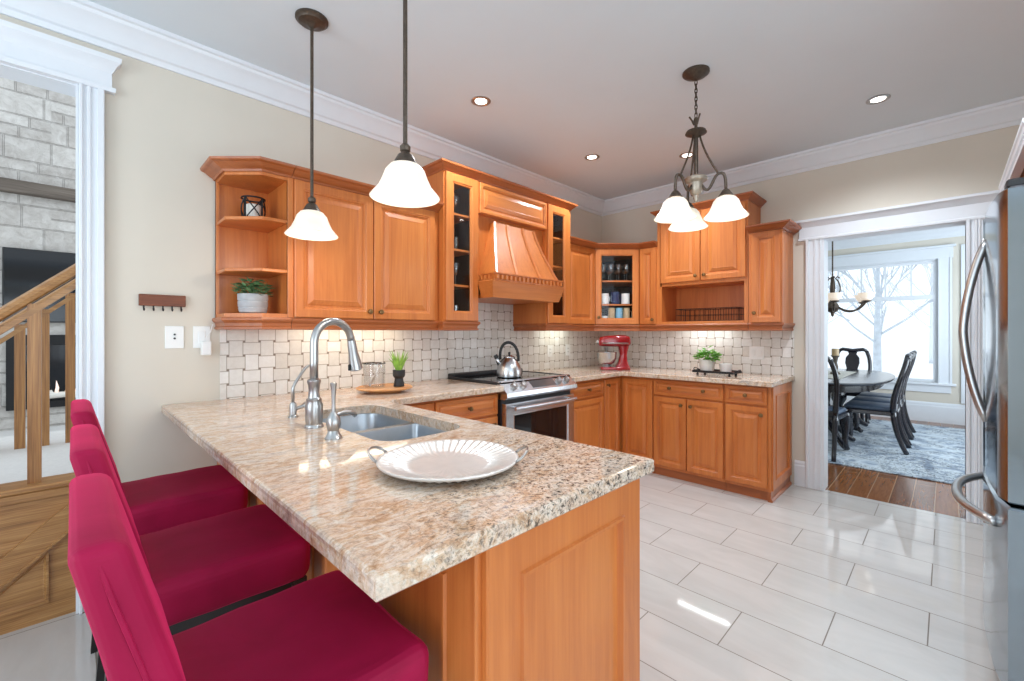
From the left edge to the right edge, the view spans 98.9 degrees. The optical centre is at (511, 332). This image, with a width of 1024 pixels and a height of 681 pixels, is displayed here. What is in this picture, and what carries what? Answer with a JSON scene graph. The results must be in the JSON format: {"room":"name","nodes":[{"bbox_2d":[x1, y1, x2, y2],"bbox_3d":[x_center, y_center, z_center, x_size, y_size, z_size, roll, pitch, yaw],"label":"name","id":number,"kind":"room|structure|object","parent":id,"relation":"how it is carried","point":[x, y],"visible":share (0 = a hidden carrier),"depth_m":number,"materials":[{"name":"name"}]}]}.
{"room":"kitchen","nodes":[
{"label":"kitchen","id":0,"kind":"room"},
{"bbox_2d":[0,430,73,483],"bbox_3d":[-3.684,0.989,1.482,1.420,0.620,3.310,0,0,45],"label":"floor","id":1,"kind":"structure","parent":0,"point":[56,455],"depth_m":2.34,"materials":[{"name":"carpet"}]},
{"bbox_2d":[0,278,75,449],"bbox_3d":[-3.008,0.131,2.459,0.068,1.097,0.950,0,0,45],"label":"stair railing","id":2,"kind":"object","parent":1,"relation":"on","point":[19,333],"visible":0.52,"depth_m":2.63,"materials":[{"name":"brown wood"}]},
{"bbox_2d":[0,77,75,431],"bbox_3d":[-6.676,-1.671,6.003,0.300,6.100,6.500,0,0,45],"label":"wall","id":3,"kind":"structure","parent":0,"point":[38,125],"depth_m":5.96,"materials":[{"name":"stone"}]},
{"bbox_2d":[0,177,75,202],"bbox_3d":[-6.351,-1.936,6.032,0.120,0.170,4.200,0,0,45],"label":"mantel beam","id":4,"kind":"structure","parent":3,"relation":"attached to","point":[7,185],"depth_m":5.90,"materials":[{"name":"wood"}]},
{"bbox_2d":[2,247,75,322],"bbox_3d":[-6.110,-0.631,6.286,0.064,0.980,1.580,0,0,45],"label":"television","id":5,"kind":"object","parent":3,"relation":"attached to","point":[23,270],"visible":0.39,"depth_m":5.88,"materials":[{"name":"black plastic"}]},
{"bbox_2d":[6,335,75,410],"bbox_3d":[-6.233,0.529,6.126,0.134,1.000,1.120,0,0,45],"label":"fireplace","id":6,"kind":"object","parent":3,"relation":"attached to","point":[57,342],"visible":0.14,"depth_m":6.05,"materials":[{"name":"black metal"}]},
{"bbox_2d":[0,14,601,482],"bbox_3d":[-1.051,-0.100,3.037,0.140,2.757,6.030,0,0,45],"label":"wall","id":7,"kind":"structure","parent":0,"point":[162,125],"depth_m":2.23,"materials":[{"name":"beige paint"}]},
{"bbox_2d":[0,19,121,96],"bbox_3d":[-2.498,-1.211,1.543,0.196,0.170,1.670,0,0,45],"label":"trim","id":8,"kind":"structure","parent":7,"relation":"attached to","point":[28,56],"depth_m":1.93,"materials":[{"name":"white paint"}]},
{"bbox_2d":[76,83,104,614],"bbox_3d":[-1.997,0.069,2.071,0.182,2.420,0.095,0,0,45],"label":"trim","id":9,"kind":"structure","parent":7,"relation":"attached to","point":[90,102],"depth_m":2.01,"materials":[{"name":"white paint"}]},
{"bbox_2d":[139,294,185,311],"bbox_3d":[-1.757,-0.149,2.204,0.031,0.083,0.186,0,0,45],"label":"key rack","id":10,"kind":"object","parent":7,"relation":"attached to","point":[153,300],"visible":1,"depth_m":2.20,"materials":[{"name":"brown wood"}]},
{"bbox_2d":[165,326,183,348],"bbox_3d":[-1.732,0.023,2.246,0.010,0.116,0.078,0,0,45],"label":"wall outlet","id":11,"kind":"object","parent":7,"relation":"attached to","point":[174,335],"visible":1,"depth_m":2.25,"materials":[{"name":"white plastic"}]},
{"bbox_2d":[193,326,209,347],"bbox_3d":[-1.650,0.023,2.329,0.009,0.116,0.075,0,0,45],"label":"wall outlet","id":12,"kind":"object","parent":7,"relation":"attached to","point":[200,333],"visible":0.76,"depth_m":2.32,"materials":[{"name":"white plastic"}]},
{"bbox_2d":[200,324,212,354],"bbox_3d":[-1.618,0.036,2.326,0.045,0.166,0.058,0,0,45],"label":"plug adapter","id":13,"kind":"object","parent":7,"relation":"attached to","point":[205,346],"visible":1,"depth_m":2.31,"materials":[{"name":"white plastic"}]},
{"bbox_2d":[200,156,295,329],"bbox_3d":[-1.389,-0.446,2.308,0.408,0.860,0.355,0,0,45],"label":"open shelf unit","id":14,"kind":"object","parent":7,"relation":"attached to","point":[257,248],"visible":1,"depth_m":2.36,"materials":[{"name":"brown wood"}]},
{"bbox_2d":[230,277,273,312],"bbox_3d":[-1.392,-0.202,2.350,0.214,0.204,0.210,0,0,45],"label":"potted plant","id":15,"kind":"object","parent":14,"relation":"on","point":[251,302],"visible":0.98,"depth_m":2.30,"materials":[{"name":"green plant"}]},
{"bbox_2d":[240,195,265,215],"bbox_3d":[-1.397,-0.661,2.363,0.118,0.130,0.118,0,0,45],"label":"lantern","id":16,"kind":"object","parent":14,"relation":"on","point":[250,209],"visible":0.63,"depth_m":2.33,"materials":[{"name":"black metal"}]},
{"bbox_2d":[246,203,260,215],"bbox_3d":[-1.397,-0.645,2.363,0.074,0.090,0.074,0,0,45],"label":"candle","id":17,"kind":"object","parent":16,"relation":"on","point":[250,211],"depth_m":2.33,"materials":[{"name":"wax"}]},
{"bbox_2d":[291,165,443,329],"bbox_3d":[-0.937,-0.446,2.762,0.407,0.860,0.945,0,0,45],"label":"upper cabinet","id":18,"kind":"object","parent":7,"relation":"attached to","point":[380,272],"visible":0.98,"depth_m":2.61,"materials":[{"name":"brown wood"}]},
{"bbox_2d":[220,303,601,399],"bbox_3d":[-0.281,0.021,3.705,0.009,0.685,3.719,0,0,45],"label":"backsplash","id":19,"kind":"structure","parent":7,"relation":"attached to","point":[253,363],"depth_m":3.08,"materials":[{"name":"tile"}]},
{"bbox_2d":[421,158,481,330],"bbox_3d":[-0.493,-0.587,3.180,0.449,1.143,0.368,0,0,45],"label":"upper cabinet","id":20,"kind":"object","parent":7,"relation":"attached to","point":[455,184],"visible":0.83,"depth_m":3.08,"materials":[{"name":"brown wood"}]},
{"bbox_2d":[454,213,468,223],"bbox_3d":[-0.503,-0.834,3.216,0.356,0.015,0.265,0,0,45],"label":"shelf","id":21,"kind":"object","parent":20,"relation":"attached to","point":[458,218],"depth_m":3.19,"materials":[{"name":"brown wood"}]},
{"bbox_2d":[454,248,468,256],"bbox_3d":[-0.503,-0.584,3.216,0.356,0.015,0.265,0,0,45],"label":"shelf","id":22,"kind":"object","parent":20,"relation":"attached to","point":[457,252],"depth_m":3.18,"materials":[{"name":"brown wood"}]},
{"bbox_2d":[454,284,468,289],"bbox_3d":[-0.503,-0.334,3.216,0.356,0.015,0.265,0,0,45],"label":"shelf","id":23,"kind":"object","parent":20,"relation":"attached to","point":[456,286],"depth_m":3.15,"materials":[{"name":"brown wood"}]},
{"bbox_2d":[0,0,1023,215],"bbox_3d":[0.282,-1.408,1.619,3.750,0.140,5.900,0,0,45],"label":"trim","id":24,"kind":"structure","parent":7,"relation":"attached to","point":[89,22],"depth_m":2.85,"materials":[{"name":"white paint"}]},
{"bbox_2d":[478,172,564,304],"bbox_3d":[-0.056,-0.705,3.522,0.584,0.908,0.804,0,0,45],"label":"range hood","id":25,"kind":"object","parent":7,"relation":"attached to","point":[513,268],"visible":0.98,"depth_m":3.34,"materials":[{"name":"brown wood"}]},
{"bbox_2d":[513,195,577,330],"bbox_3d":[0.295,-0.587,3.973,0.449,1.143,0.403,0,0,45],"label":"upper cabinet","id":26,"kind":"object","parent":7,"relation":"attached to","point":[555,316],"visible":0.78,"depth_m":3.87,"materials":[{"name":"brown wood"}]},
{"bbox_2d":[570,236,597,330],"bbox_3d":[0.551,-0.446,4.258,0.407,0.860,0.460,0,0,45],"label":"upper cabinet","id":27,"kind":"object","parent":7,"relation":"attached to","point":[582,251],"visible":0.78,"depth_m":4.16,"materials":[{"name":"brown wood"}]},
{"bbox_2d":[594,243,639,330],"bbox_3d":[1.035,-0.446,4.532,0.707,0.860,0.707,0,0,45],"label":"upper cabinet","id":28,"kind":"object","parent":7,"relation":"attached to","point":[617,265],"visible":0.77,"depth_m":4.32,"materials":[{"name":"brown wood"}]},
{"bbox_2d":[602,293,609,303],"bbox_3d":[0.941,-0.339,4.397,0.105,0.105,0.083,0,0,-1],"label":"mug","id":29,"kind":"object","parent":28,"relation":"on","point":[605,296],"visible":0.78,"depth_m":4.36,"materials":[{"name":"white ceramic"}]},
{"bbox_2d":[611,292,620,303],"bbox_3d":[1.046,-0.346,4.395,0.105,0.120,0.083,0,0,11],"label":"mug","id":30,"kind":"object","parent":28,"relation":"on","point":[614,295],"visible":0.95,"depth_m":4.36,"materials":[{"name":"blue ceramic"}]},
{"bbox_2d":[602,280,631,287],"bbox_3d":[1.035,-0.513,4.573,0.610,0.015,0.610,0,0,45],"label":"shelf","id":31,"kind":"object","parent":28,"relation":"attached to","point":[605,283],"depth_m":4.54,"materials":[{"name":"brown wood"}]},
{"bbox_2d":[602,304,631,308],"bbox_3d":[1.035,-0.279,4.573,0.610,0.015,0.610,0,0,45],"label":"shelf","id":32,"kind":"object","parent":28,"relation":"attached to","point":[604,306],"depth_m":4.52,"materials":[{"name":"brown wood"}]},
{"bbox_2d":[621,293,629,303],"bbox_3d":[1.141,-0.339,4.408,0.083,0.105,0.105,0,0,3],"label":"mug","id":33,"kind":"object","parent":28,"relation":"on","point":[625,297],"visible":0.94,"depth_m":4.36,"materials":[{"name":"white ceramic"}]},
{"bbox_2d":[623,308,631,317],"bbox_3d":[1.166,-0.173,4.401,0.100,0.150,0.067,0,0,-15],"label":"mug","id":34,"kind":"object","parent":28,"relation":"in","point":[626,311],"visible":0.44,"depth_m":4.37,"materials":[{"name":"beige ceramic"}]},
{"bbox_2d":[0,415,1000,680],"bbox_3d":[-1.611,1.339,2.375,12.000,0.120,16.500,0,0,45],"label":"floor","id":35,"kind":"structure","parent":0,"point":[807,584],"depth_m":2.17,"materials":[{"name":"tile"}]},
{"bbox_2d":[0,472,75,634],"bbox_3d":[-2.707,0.973,1.375,0.156,0.612,1.938,0,0,45],"label":"staircase","id":36,"kind":"structure","parent":35,"relation":"on","point":[37,585],"depth_m":1.92,"materials":[{"name":"brown wood"}]},
{"bbox_2d":[0,263,75,483],"bbox_3d":[-2.317,0.131,1.772,0.068,1.072,0.950,0,0,45],"label":"stair railing","id":37,"kind":"object","parent":36,"relation":"on","point":[33,315],"visible":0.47,"depth_m":1.94,"materials":[{"name":"brown wood"}]},
{"bbox_2d":[70,399,247,680],"bbox_3d":[-1.416,0.771,1.770,0.434,1.015,0.522,0,0,45],"label":"bar stool","id":38,"kind":"object","parent":35,"relation":"on","point":[161,502],"visible":0.45,"depth_m":1.69,"materials":[{"name":"fabric"}]},
{"bbox_2d":[70,424,309,680],"bbox_3d":[-0.938,0.771,1.296,0.434,1.015,0.522,0,0,45],"label":"bar stool","id":39,"kind":"object","parent":35,"relation":"on","point":[201,571],"visible":0.55,"depth_m":1.22,"materials":[{"name":"fabric"}]},
{"bbox_2d":[67,473,428,680],"bbox_3d":[-0.492,0.771,0.852,0.434,1.015,0.522,0,0,45],"label":"bar stool","id":40,"kind":"object","parent":35,"relation":"on","point":[325,627],"visible":0.98,"depth_m":0.81,"materials":[{"name":"fabric"}]},
{"bbox_2d":[217,462,639,680],"bbox_3d":[-0.596,0.843,1.833,2.180,0.872,0.668,0,0,45],"label":"base cabinet","id":41,"kind":"object","parent":35,"relation":"on","point":[559,599],"visible":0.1,"depth_m":1.00,"materials":[{"name":"brown wood"}]},
{"bbox_2d":[161,379,653,601],"bbox_3d":[-0.362,0.384,2.059,2.214,0.040,1.772,0,0,45],"label":"countertop","id":42,"kind":"structure","parent":41,"relation":"on","point":[387,534],"depth_m":1.08,"materials":[{"name":"stone"}]},
{"bbox_2d":[288,364,309,417],"bbox_3d":[-0.913,0.252,1.925,0.059,0.224,0.133,0,0,32],"label":"tap","id":43,"kind":"object","parent":42,"relation":"on","point":[293,408],"visible":0.88,"depth_m":1.89,"materials":[{"name":"silver metal"}]},
{"bbox_2d":[304,318,362,428],"bbox_3d":[-0.716,0.151,1.774,0.068,0.425,0.262,0,0,30],"label":"kitchen faucet","id":44,"kind":"object","parent":42,"relation":"on","point":[314,405],"visible":1,"depth_m":1.68,"materials":[{"name":"silver metal"}]},
{"bbox_2d":[324,382,356,439],"bbox_3d":[-0.599,0.268,1.542,0.058,0.193,0.134,0,0,25],"label":"soap dispenser","id":45,"kind":"object","parent":42,"relation":"on","point":[333,421],"visible":1,"depth_m":1.50,"materials":[{"name":"silver metal"}]},
{"bbox_2d":[356,383,412,392],"bbox_3d":[-0.792,0.348,2.723,0.340,0.030,0.340,0,0,45],"label":"round board","id":46,"kind":"object","parent":42,"relation":"on","point":[385,387],"visible":0.94,"depth_m":2.65,"materials":[{"name":"brown wood"}]},
{"bbox_2d":[388,350,407,386],"bbox_3d":[-0.715,0.223,2.762,0.120,0.228,0.101,0,0,14],"label":"grass plant","id":47,"kind":"object","parent":46,"relation":"on","point":[398,362],"visible":1,"depth_m":2.73,"materials":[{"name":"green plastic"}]},
{"bbox_2d":[323,413,446,440],"bbox_3d":[-0.565,0.505,1.835,0.807,0.200,0.392,0,0,45],"label":"sink","id":48,"kind":"object","parent":42,"relation":"in","point":[380,427],"visible":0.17,"depth_m":1.94,"materials":[{"name":"metal"}]},
{"bbox_2d":[367,439,528,483],"bbox_3d":[-0.173,0.339,1.197,0.381,0.050,0.381,0,0,39],"label":"platter","id":49,"kind":"object","parent":42,"relation":"on","point":[450,460],"visible":1,"depth_m":1.20,"materials":[{"name":"white ceramic"}]},
{"bbox_2d":[406,393,497,424],"bbox_3d":[-0.618,0.843,2.910,0.629,0.872,0.926,0,0,45],"label":"base cabinet","id":50,"kind":"object","parent":35,"relation":"on","point":[483,407],"visible":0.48,"depth_m":2.86,"materials":[{"name":"brown wood"}]},
{"bbox_2d":[448,368,576,441],"bbox_3d":[0.023,0.790,3.492,0.717,0.937,0.798,0,0,45],"label":"range","id":51,"kind":"object","parent":35,"relation":"on","point":[541,403],"visible":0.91,"depth_m":3.30,"materials":[{"name":"silver metal"}]},
{"bbox_2d":[494,341,521,377],"bbox_3d":[-0.021,0.206,3.448,0.201,0.284,0.201,0,0,38],"label":"kettle","id":52,"kind":"object","parent":51,"relation":"on","point":[509,366],"visible":1,"depth_m":3.39,"materials":[{"name":"metal"}]},
{"bbox_2d":[451,371,569,384],"bbox_3d":[-0.014,0.364,3.530,0.605,0.030,0.790,0,0,45],"label":"cooktop","id":53,"kind":"object","parent":51,"relation":"in","point":[487,377],"depth_m":3.41,"materials":[{"name":"black glass"}]},
{"bbox_2d":[570,379,603,447],"bbox_3d":[0.457,0.843,3.990,0.629,0.872,0.512,0,0,45],"label":"base cabinet","id":54,"kind":"object","parent":35,"relation":"on","point":[589,404],"visible":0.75,"depth_m":3.81,"materials":[{"name":"brown wood"}]},
{"bbox_2d":[602,376,654,472],"bbox_3d":[1.052,0.843,4.380,0.923,0.872,0.876,0,0,45],"label":"base cabinet","id":55,"kind":"object","parent":35,"relation":"on","point":[628,400],"visible":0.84,"depth_m":4.06,"materials":[{"name":"brown wood"}]},
{"bbox_2d":[532,365,794,386],"bbox_3d":[1.213,0.384,3.863,1.904,0.040,1.404,0,0,45],"label":"countertop","id":56,"kind":"structure","parent":55,"relation":"on","point":[582,373],"depth_m":3.81,"materials":[{"name":"stone"}]},
{"bbox_2d":[596,335,630,369],"bbox_3d":[0.997,0.193,4.305,0.334,0.340,0.205,0,0,0],"label":"stand mixer","id":57,"kind":"object","parent":56,"relation":"on","point":[622,342],"visible":1,"depth_m":4.26,"materials":[{"name":"red metal"}]},
{"bbox_2d":[596,352,616,366],"bbox_3d":[0.931,0.261,4.304,0.201,0.142,0.205,0,0,0],"label":"bowl","id":58,"kind":"object","parent":57,"relation":"on","point":[606,359],"depth_m":4.24,"materials":[{"name":"metal"}]},
{"bbox_2d":[692,367,741,376],"bbox_3d":[1.765,0.335,3.776,0.382,0.056,0.208,0,0,45],"label":"tray","id":59,"kind":"object","parent":56,"relation":"on","point":[716,371],"visible":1,"depth_m":3.72,"materials":[{"name":"black wood"}]},
{"bbox_2d":[693,345,722,370],"bbox_3d":[1.711,0.220,3.830,0.258,0.231,0.254,0,0,45],"label":"leafy plant","id":60,"kind":"object","parent":59,"relation":"on","point":[707,363],"visible":0.98,"depth_m":3.78,"materials":[{"name":"green plant"}]},
{"bbox_2d":[719,363,731,371],"bbox_3d":[1.825,0.300,3.738,0.104,0.070,0.104,0,0,45],"label":"cup","id":61,"kind":"object","parent":59,"relation":"on","point":[724,367],"visible":0.85,"depth_m":3.70,"materials":[{"name":"white ceramic"}]},
{"bbox_2d":[654,378,725,489],"bbox_3d":[1.683,0.843,3.926,0.608,0.872,0.629,0,0,45],"label":"base cabinet","id":62,"kind":"object","parent":35,"relation":"on","point":[689,416],"visible":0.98,"depth_m":3.70,"materials":[{"name":"brown wood"}]},
{"bbox_2d":[725,381,791,502],"bbox_3d":[2.023,0.843,3.588,0.346,0.872,0.629,0,0,45],"label":"base cabinet","id":63,"kind":"object","parent":35,"relation":"on","point":[758,420],"visible":1,"depth_m":3.41,"materials":[{"name":"brown wood"}]},
{"bbox_2d":[828,418,964,486],"bbox_3d":[4.151,1.273,5.402,4.400,0.012,3.060,0,0,45],"label":"area rug","id":64,"kind":"object","parent":35,"relation":"on","point":[937,453],"visible":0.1,"depth_m":4.63,"materials":[{"name":"grey carpet"}]},
{"bbox_2d":[828,356,850,461],"bbox_3d":[3.215,0.748,4.624,0.510,1.057,0.602,0,0,45],"label":"dining chair","id":65,"kind":"object","parent":64,"relation":"on","point":[835,413],"visible":0.33,"depth_m":4.36,"materials":[{"name":"black wood"}]},
{"bbox_2d":[828,406,845,414],"bbox_3d":[3.246,0.816,4.655,0.447,0.047,0.425,0,0,45],"label":"seat cushion","id":66,"kind":"object","parent":65,"relation":"on","point":[842,410],"depth_m":4.49,"materials":[{"name":"blue fabric"}]},
{"bbox_2d":[828,347,871,423],"bbox_3d":[4.871,0.748,6.309,0.510,1.057,0.602,0,0,45],"label":"dining chair","id":67,"kind":"object","parent":64,"relation":"on","point":[852,361],"visible":0.23,"depth_m":6.43,"materials":[{"name":"brown wood"}]},
{"bbox_2d":[828,368,894,448],"bbox_3d":[3.988,0.891,5.479,1.200,0.744,2.400,0,0,45],"label":"dining table","id":68,"kind":"object","parent":64,"relation":"on","point":[861,380],"visible":0.25,"depth_m":4.89,"materials":[{"name":"black wood"}]},
{"bbox_2d":[828,370,854,378],"bbox_3d":[3.953,0.515,5.444,0.380,0.006,1.240,0,0,45],"label":"table runner","id":69,"kind":"object","parent":68,"relation":"on","point":[843,374],"visible":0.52,"depth_m":5.37,"materials":[{"name":"beige fabric"}]},
{"bbox_2d":[830,349,839,374],"bbox_3d":[3.992,0.353,5.405,0.110,0.315,0.110,0,0,45],"label":"candlestick","id":70,"kind":"object","parent":69,"relation":"on","point":[834,352],"visible":0.73,"depth_m":5.38,"materials":[{"name":"beige wax"}]},
{"bbox_2d":[839,353,912,454],"bbox_3d":[4.040,0.748,4.863,0.602,1.057,0.510,0,0,45],"label":"dining chair","id":71,"kind":"object","parent":64,"relation":"on","point":[891,409],"visible":0.87,"depth_m":4.71,"materials":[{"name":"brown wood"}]},
{"bbox_2d":[844,400,889,411],"bbox_3d":[4.009,0.816,4.894,0.425,0.047,0.447,0,0,45],"label":"seat cushion","id":72,"kind":"object","parent":71,"relation":"on","point":[852,405],"depth_m":4.81,"materials":[{"name":"blue fabric"}]},
{"bbox_2d":[851,352,914,445],"bbox_3d":[4.407,0.748,5.232,0.602,1.057,0.510,0,0,45],"label":"dining chair","id":73,"kind":"object","parent":64,"relation":"on","point":[907,433],"visible":0.41,"depth_m":5.20,"materials":[{"name":"brown wood"}]},
{"bbox_2d":[851,395,890,402],"bbox_3d":[4.376,0.816,5.263,0.425,0.047,0.447,0,0,45],"label":"seat cushion","id":74,"kind":"object","parent":73,"relation":"on","point":[862,398],"depth_m":5.22,"materials":[{"name":"blue fabric"}]},
{"bbox_2d":[858,350,916,437],"bbox_3d":[4.773,0.748,5.601,0.602,1.057,0.510,0,0,45],"label":"dining chair","id":75,"kind":"object","parent":64,"relation":"on","point":[873,394],"visible":0.36,"depth_m":5.57,"materials":[{"name":"brown wood"}]},
{"bbox_2d":[858,392,891,397],"bbox_3d":[4.743,0.816,5.631,0.425,0.047,0.447,0,0,45],"label":"seat cushion","id":76,"kind":"object","parent":75,"relation":"on","point":[874,394],"depth_m":5.61,"materials":[{"name":"blue fabric"}]},
{"bbox_2d":[951,177,1023,680],"bbox_3d":[2.144,0.378,1.532,0.856,1.762,0.912,0,0,45],"label":"refrigerator","id":77,"kind":"object","parent":35,"relation":"on","point":[1001,249],"visible":1,"depth_m":1.45,"materials":[{"name":"metal"}]},
{"bbox_2d":[88,0,1023,199],"bbox_3d":[0.688,-1.538,0.531,6.140,0.120,7.130,0,0,45],"label":"ceiling","id":78,"kind":"structure","parent":0,"point":[565,82],"depth_m":2.43,"materials":[{"name":"paint"}]},
{"bbox_2d":[284,8,337,240],"bbox_3d":[-0.943,-0.967,2.062,0.232,1.022,0.233,0,0,45],"label":"pendant lamp","id":79,"kind":"object","parent":78,"relation":"hanging from","point":[310,223],"visible":1,"depth_m":2.05,"materials":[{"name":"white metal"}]},
{"bbox_2d":[369,0,439,207],"bbox_3d":[-0.362,-0.967,1.485,0.232,1.022,0.233,0,0,45],"label":"pendant lamp","id":80,"kind":"object","parent":78,"relation":"hanging from","point":[403,183],"visible":1,"depth_m":1.48,"materials":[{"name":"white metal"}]},
{"bbox_2d":[471,96,490,106],"bbox_3d":[-0.198,-1.474,2.793,0.124,0.008,0.124,0,0,45],"label":"recessed light","id":81,"kind":"object","parent":78,"relation":"in","point":[481,101],"visible":1,"depth_m":2.79,"materials":[{"name":"silver metal"}]},
{"bbox_2d":[585,154,598,159],"bbox_3d":[0.673,-1.474,3.682,0.124,0.008,0.124,0,0,45],"label":"recessed light","id":82,"kind":"object","parent":78,"relation":"in","point":[590,156],"visible":1,"depth_m":3.67,"materials":[{"name":"silver metal"}]},
{"bbox_2d":[654,64,748,231],"bbox_3d":[1.054,-1.054,2.453,0.476,0.847,0.489,0,0,45],"label":"chandelier","id":83,"kind":"object","parent":78,"relation":"hanging from","point":[677,210],"visible":1,"depth_m":2.45,"materials":[{"name":"brown metal"}]},
{"bbox_2d":[866,94,890,104],"bbox_3d":[2.316,-1.474,2.769,0.124,0.008,0.124,0,0,45],"label":"recessed light","id":84,"kind":"object","parent":78,"relation":"in","point":[877,99],"visible":1,"depth_m":2.77,"materials":[{"name":"silver metal"}]},
{"bbox_2d":[602,125,1019,515],"bbox_3d":[2.409,-0.100,3.757,3.750,2.757,0.130,0,0,45],"label":"wall","id":85,"kind":"structure","parent":0,"point":[972,164],"depth_m":3.43,"materials":[{"name":"beige paint"}]},
{"bbox_2d":[639,241,656,330],"bbox_3d":[1.423,-0.446,4.357,0.185,0.860,0.407,0,0,45],"label":"upper cabinet","id":86,"kind":"object","parent":85,"relation":"attached to","point":[648,250],"visible":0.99,"depth_m":4.25,"materials":[{"name":"brown wood"}]},
{"bbox_2d":[602,330,793,375],"bbox_3d":[1.704,0.172,4.360,1.900,0.385,0.009,0,0,45],"label":"backsplash","id":87,"kind":"structure","parent":85,"relation":"attached to","point":[655,349],"depth_m":4.16,"materials":[{"name":"tile"}]},
{"bbox_2d":[650,191,766,330],"bbox_3d":[1.778,-0.587,4.016,0.898,1.143,0.391,0,0,45],"label":"upper cabinet","id":88,"kind":"object","parent":85,"relation":"attached to","point":[708,267],"visible":0.88,"depth_m":3.95,"materials":[{"name":"brown wood"}]},
{"bbox_2d":[676,307,743,321],"bbox_3d":[1.821,-0.164,4.038,0.545,0.118,0.206,0,0,45],"label":"wire basket","id":89,"kind":"object","parent":88,"relation":"in","point":[728,308],"visible":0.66,"depth_m":4.01,"materials":[{"name":"black metal"}]},
{"bbox_2d":[749,346,763,359],"bbox_3d":[2.170,0.180,3.884,0.118,0.116,0.009,0,0,45],"label":"light switch","id":90,"kind":"object","parent":85,"relation":"attached to","point":[757,353],"visible":1,"depth_m":3.88,"materials":[{"name":"white plastic"}]},
{"bbox_2d":[746,219,801,330],"bbox_3d":[2.169,-0.446,3.616,0.313,0.860,0.408,0,0,45],"label":"upper cabinet","id":91,"kind":"object","parent":85,"relation":"attached to","point":[770,243],"visible":1,"depth_m":3.53,"materials":[{"name":"brown wood"}]},
{"bbox_2d":[794,460,804,486],"bbox_3d":[2.406,1.174,3.655,0.080,0.210,0.018,0,0,45],"label":"baseboard","id":92,"kind":"structure","parent":85,"relation":"attached to","point":[799,466],"depth_m":3.65,"materials":[{"name":"white paint"}]},
{"bbox_2d":[805,218,984,524],"bbox_3d":[2.843,0.254,3.321,1.010,2.050,0.185,0,0,45],"label":"trim","id":93,"kind":"structure","parent":85,"relation":"attached to","point":[816,250],"depth_m":3.55,"materials":[{"name":"white paint"}]},
{"bbox_2d":[794,190,999,241],"bbox_3d":[2.826,-0.843,3.304,1.178,0.172,0.204,0,0,45],"label":"trim","id":94,"kind":"structure","parent":85,"relation":"attached to","point":[951,211],"depth_m":3.20,"materials":[{"name":"white paint"}]},
{"bbox_2d":[828,236,964,404],"bbox_3d":[5.501,-0.100,6.901,4.700,2.757,0.150,0,0,45],"label":"wall","id":95,"kind":"structure","parent":0,"point":[954,397],"depth_m":6.13,"materials":[{"name":"beige paint"}]},
{"bbox_2d":[828,244,955,393],"bbox_3d":[5.329,-0.191,7.029,2.535,2.090,0.209,0,0,45],"label":"window","id":96,"kind":"structure","parent":95,"relation":"in","point":[941,256],"depth_m":6.28,"materials":[{"name":"white paint"}]},
{"bbox_2d":[828,225,964,250],"bbox_3d":[3.943,-1.408,5.334,4.400,0.140,4.270,0,0,45],"label":"trim","id":97,"kind":"structure","parent":95,"relation":"attached to","point":[956,231],"depth_m":6.48,"materials":[{"name":"white paint"}]},
{"bbox_2d":[830,396,964,424],"bbox_3d":[5.442,1.137,6.841,4.400,0.284,0.018,0,0,45],"label":"baseboard","id":98,"kind":"structure","parent":95,"relation":"attached to","point":[946,413],"depth_m":6.25,"materials":[{"name":"white paint"}]},
{"bbox_2d":[961,244,964,403],"bbox_3d":[6.317,-0.121,5.955,0.290,2.200,0.040,0,0,45],"label":"trim","id":99,"kind":"structure","parent":95,"relation":"attached to","point":[962,245],"depth_m":6.04,"materials":[{"name":"white paint"}]},
{"bbox_3d":[3.995,-1.538,5.387,4.700,0.120,4.420,0,0,45],"label":"ceiling","id":100,"kind":"structure","parent":0,"visible":0},
{"bbox_2d":[828,241,875,316],"bbox_3d":[4.002,-0.838,5.465,0.850,1.280,0.876,0,0,45],"label":"dining chandelier","id":101,"kind":"object","parent":100,"relation":"hanging from","point":[833,298],"visible":0.71,"depth_m":5.34,"materials":[{"name":"white glass"}]},
{"bbox_3d":[3.640,-0.100,0.741,2.250,2.757,2.670,0,0,45],"label":"wall","id":102,"kind":"structure","parent":0,"visible":0},
{"bbox_3d":[2.231,-0.599,1.458,0.680,0.155,0.900,0,0,45],"label":"upper cabinet","id":103,"kind":"object","parent":102,"relation":"attached to","visible":0},
{"bbox_2d":[999,118,1023,191],"bbox_3d":[2.200,-0.649,1.465,0.714,0.067,0.914,0,0,45],"label":"trim","id":104,"kind":"structure","parent":103,"relation":"attached to","point":[1014,167],"depth_m":1.62,"materials":[{"name":"white paint"}]},
{"label":"outside","id":105,"kind":"structure","parent":0,"visible":0},
{"bbox_2d":[828,347,932,378],"bbox_3d":[23.849,1.779,27.967,50.000,0.100,55.300,0,0,45],"label":"snow","id":106,"kind":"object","parent":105,"point":[892,358],"visible":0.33,"depth_m":26.31,"materials":[{"name":"white snow"}]},
{"bbox_2d":[828,271,874,323],"bbox_3d":[17.909,-2.269,26.060,5.294,8.004,3.784,0,0,2],"label":"bare tree","id":107,"kind":"object","parent":106,"relation":"on","point":[834,271],"visible":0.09,"depth_m":25.16,"materials":[{"name":"white plant"}]},
{"bbox_2d":[828,265,932,371],"bbox_3d":[10.218,-1.519,12.451,4.327,6.504,3.794,0,0,-12],"label":"bare tree","id":108,"kind":"object","parent":106,"relation":"on","point":[878,315],"visible":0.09,"depth_m":12.52,"materials":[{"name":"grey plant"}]},
{"bbox_2d":[881,263,932,362],"bbox_3d":[23.770,-2.769,24.682,5.116,9.003,5.464,0,0,45],"label":"bare tree","id":109,"kind":"object","parent":106,"relation":"on","point":[930,326],"visible":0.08,"depth_m":24.75,"materials":[{"name":"white plant"}]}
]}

